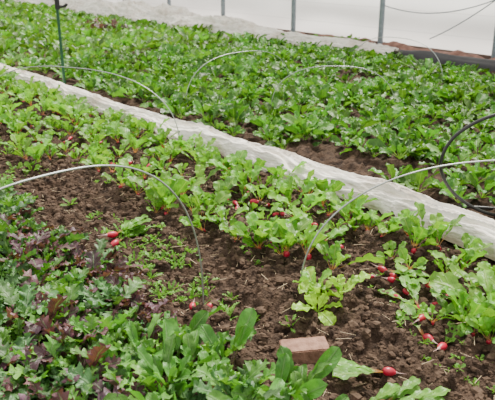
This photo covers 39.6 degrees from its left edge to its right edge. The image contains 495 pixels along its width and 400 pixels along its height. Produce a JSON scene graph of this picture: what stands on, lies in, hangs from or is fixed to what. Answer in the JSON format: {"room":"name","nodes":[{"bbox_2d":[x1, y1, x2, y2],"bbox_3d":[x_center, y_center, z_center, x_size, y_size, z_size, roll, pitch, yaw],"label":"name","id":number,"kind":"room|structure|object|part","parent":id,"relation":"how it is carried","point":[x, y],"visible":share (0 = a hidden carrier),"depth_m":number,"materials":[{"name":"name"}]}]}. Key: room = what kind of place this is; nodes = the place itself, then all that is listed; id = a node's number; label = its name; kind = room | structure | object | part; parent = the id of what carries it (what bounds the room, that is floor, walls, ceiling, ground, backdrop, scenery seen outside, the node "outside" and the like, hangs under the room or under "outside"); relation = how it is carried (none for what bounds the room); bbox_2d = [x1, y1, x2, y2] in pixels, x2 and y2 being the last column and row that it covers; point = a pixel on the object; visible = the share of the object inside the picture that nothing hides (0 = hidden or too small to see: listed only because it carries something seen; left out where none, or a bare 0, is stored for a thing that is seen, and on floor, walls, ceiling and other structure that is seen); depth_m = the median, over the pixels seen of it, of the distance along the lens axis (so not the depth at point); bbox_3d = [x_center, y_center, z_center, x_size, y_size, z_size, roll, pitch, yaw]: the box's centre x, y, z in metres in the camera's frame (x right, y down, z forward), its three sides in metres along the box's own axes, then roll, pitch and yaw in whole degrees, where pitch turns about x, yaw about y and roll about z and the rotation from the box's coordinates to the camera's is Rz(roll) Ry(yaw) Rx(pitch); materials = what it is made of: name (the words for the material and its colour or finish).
{"room":"greenhouse","nodes":[
{"label":"greenhouse","id":0,"kind":"room"},
{"bbox_2d":[0,15,494,399],"bbox_3d":[-8.683,-7.634,25.389,60.000,0.183,68.000,-16,25,-36],"label":"ground","id":1,"kind":"structure","parent":0,"point":[355,161],"depth_m":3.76,"materials":[{"name":"soil"}]},
{"bbox_2d":[54,0,67,83],"bbox_3d":[-2.126,-1.930,7.712,0.279,1.552,0.057,2,20,6],"label":"stake","id":2,"kind":"object","parent":1,"relation":"on","point":[58,6],"visible":0.92,"depth_m":7.72,"materials":[{"name":"green metal"}]},
{"bbox_3d":[-2.116,-1.929,7.712,0.045,1.550,0.034,9,22,23],"label":"rod","id":3,"kind":"part","parent":2,"relation":"part of","materials":[{"name":"green metal"}]},
{"bbox_2d":[0,66,180,147],"bbox_3d":[-1.468,-0.790,5.778,2.042,0.653,0.008,9,22,22],"label":"hoop","id":4,"kind":"object","parent":1,"relation":"on","point":[31,66],"visible":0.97,"depth_m":5.53},
{"bbox_2d":[0,165,203,303],"bbox_3d":[-0.685,0.303,2.503,0.008,0.838,1.395,19,27,41],"label":"hoop","id":5,"kind":"object","parent":1,"relation":"on","point":[90,166],"visible":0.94,"depth_m":2.61},
{"bbox_2d":[80,17,137,33],"bbox_3d":[-2.782,-3.303,13.004,0.917,0.327,1.826,-16,25,-36],"label":"lettuce","id":6,"kind":"object","parent":1,"relation":"on","point":[113,23],"visible":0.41,"depth_m":12.89,"materials":[{"name":"green plant"}]},
{"bbox_2d":[0,174,348,399],"bbox_3d":[-1.449,0.387,3.077,1.929,0.308,5.364,-16,25,-36],"label":"plants","id":7,"kind":"object","parent":1,"relation":"on","point":[40,293],"visible":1,"depth_m":2.60,"materials":[{"name":"green plant"}]},
{"bbox_2d":[1,0,400,57],"bbox_3d":[-4.027,-4.839,16.983,0.955,0.517,19.591,-16,25,-36],"label":"row cover","id":8,"kind":"object","parent":1,"relation":"on","point":[173,14],"visible":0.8,"depth_m":13.26,"materials":[{"name":"fabric"}]},
{"bbox_2d":[186,50,289,97],"bbox_3d":[-0.069,-1.284,7.266,1.511,0.563,0.007,-18,27,-40],"label":"hoop","id":9,"kind":"object","parent":1,"relation":"on","point":[252,50],"visible":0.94,"depth_m":7.08},
{"bbox_2d":[24,109,463,399],"bbox_3d":[-0.751,-0.083,4.580,1.180,0.190,5.425,-15,25,-35],"label":"radishes","id":10,"kind":"object","parent":1,"relation":"on","point":[345,369],"visible":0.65,"depth_m":2.95,"materials":[{"name":"green plant"}]},
{"bbox_2d":[0,0,494,207],"bbox_3d":[-4.559,-3.560,14.020,4.823,0.455,26.044,-16,25,-36],"label":"plants","id":11,"kind":"object","parent":1,"relation":"on","point":[74,34],"visible":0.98,"depth_m":7.67,"materials":[{"name":"green plant"}]},
{"bbox_2d":[0,66,494,343],"bbox_3d":[-1.420,-0.513,5.602,1.753,0.352,9.016,-16,25,-36],"label":"plants","id":12,"kind":"object","parent":1,"relation":"on","point":[481,314],"visible":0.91,"depth_m":4.20,"materials":[{"name":"green plant"}]},
{"bbox_2d":[0,63,494,260],"bbox_3d":[-2.746,-1.536,8.384,0.370,0.192,17.496,-16,25,-36],"label":"row cover","id":13,"kind":"object","parent":1,"relation":"on","point":[392,196],"visible":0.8,"depth_m":4.62,"materials":[{"name":"fabric"}]},
{"bbox_2d":[0,125,494,392],"bbox_3d":[-0.434,0.032,4.340,1.601,0.156,4.992,-16,25,-36],"label":"seedlings","id":14,"kind":"object","parent":1,"relation":"on","point":[149,266],"visible":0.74,"depth_m":3.54,"materials":[{"name":"green plant"}]},
{"bbox_2d":[0,147,494,399],"bbox_3d":[-0.159,0.163,3.973,1.664,0.148,4.112,-16,25,-36],"label":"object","id":15,"kind":"object","parent":1,"relation":"on","point":[82,147],"visible":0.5,"depth_m":3.54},
{"bbox_2d":[279,336,328,364],"bbox_3d":[0.227,0.613,2.755,0.196,0.095,0.101,-2,20,-6],"label":"brick","id":16,"kind":"object","parent":1,"relation":"on","point":[309,350],"visible":0.54,"depth_m":2.72,"materials":[{"name":"brick"}]},
{"bbox_2d":[123,0,494,57],"bbox_3d":[-2.062,-5.181,15.550,0.125,2.700,32.000,-16,25,-36],"label":"frame","id":17,"kind":"object","parent":1,"relation":"on","point":[293,2],"visible":0.52,"depth_m":10.86,"materials":[{"name":"silver metal"}]},
{"bbox_3d":[-0.495,-4.514,13.719,0.090,2.700,0.086,-16,25,-36],"label":"post","id":18,"kind":"part","parent":17,"relation":"part of","materials":[{"name":"silver metal"}]},
{"bbox_3d":[0.832,-3.958,12.190,0.090,2.700,0.086,-16,25,-36],"label":"post","id":19,"kind":"part","parent":17,"relation":"part of","materials":[{"name":"silver metal"}]},
{"bbox_3d":[2.128,-3.414,10.697,0.090,2.700,0.086,-16,25,-36],"label":"post","id":20,"kind":"part","parent":17,"relation":"part of","materials":[{"name":"silver metal"}]},
{"bbox_3d":[3.423,-2.871,9.204,0.090,2.700,0.086,-16,25,-36],"label":"post","id":21,"kind":"part","parent":17,"relation":"part of","materials":[{"name":"silver metal"}]},
{"bbox_2d":[268,33,366,41],"bbox_3d":[0.558,-2.881,12.103,0.838,0.326,3.924,-16,25,-36],"label":"plants","id":22,"kind":"object","parent":1,"relation":"on","point":[350,35],"visible":0.02,"depth_m":11.12,"materials":[{"name":"green plant"}]},
{"bbox_2d":[291,266,370,325],"bbox_3d":[0.379,0.416,3.064,0.328,0.155,0.375,4,20,11],"label":"plants","id":23,"kind":"object","parent":1,"relation":"on","point":[312,291],"visible":1,"depth_m":3.07,"materials":[{"name":"green plant"}]},
{"bbox_2d":[271,66,394,118],"bbox_3d":[0.823,-1.018,6.579,1.208,0.533,0.007,0,20,0],"label":"hoop","id":24,"kind":"object","parent":1,"relation":"on","point":[316,66],"visible":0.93,"depth_m":6.51},
{"bbox_2d":[277,29,494,59],"bbox_3d":[-1.518,-3.995,15.066,0.330,0.142,25.980,-16,25,-36],"label":"mulch strip","id":25,"kind":"object","parent":1,"relation":"on","point":[402,46],"visible":0.06,"depth_m":10.40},
{"bbox_2d":[350,37,442,83],"bbox_3d":[1.778,-1.661,8.272,1.298,0.584,0.008,18,27,40],"label":"hoop","id":26,"kind":"object","parent":1,"relation":"on","point":[377,37],"visible":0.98,"depth_m":8.07},
{"bbox_2d":[300,160,494,277],"bbox_3d":[1.114,0.114,3.315,1.783,0.638,0.008,-4,20,-12],"label":"hoop","id":27,"kind":"object","parent":1,"relation":"on","point":[342,207],"visible":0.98,"depth_m":3.14},
{"bbox_2d":[395,49,494,71],"bbox_3d":[3.741,-1.542,8.371,0.268,0.151,6.280,-16,25,-36],"label":"roll","id":28,"kind":"object","parent":1,"relation":"on","point":[418,54],"visible":0.57,"depth_m":9.36,"materials":[{"name":"black fabric"}]},
{"bbox_2d":[439,113,494,216],"bbox_3d":[1.464,-0.218,3.999,1.199,0.695,0.267,5,21,14],"label":"tube","id":29,"kind":"object","parent":1,"relation":"on","point":[470,206],"visible":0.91,"depth_m":3.98,"materials":[{"name":"black plastic"}]},
{"bbox_2d":[103,0,494,54],"bbox_3d":[-1.930,-5.341,15.551,0.089,2.400,31.920,-16,25,-36],"label":"wall","id":30,"kind":"structure","parent":0,"point":[360,18],"depth_m":11.17,"materials":[{"name":"plastic"}]},
{"bbox_2d":[276,28,490,58],"bbox_3d":[-1.982,-4.245,15.960,0.040,0.140,32.000,-16,25,-36],"label":"baseboard","id":31,"kind":"structure","parent":30,"relation":"attached to","point":[284,30],"depth_m":10.54,"materials":[{"name":"brown wood"}]}
]}

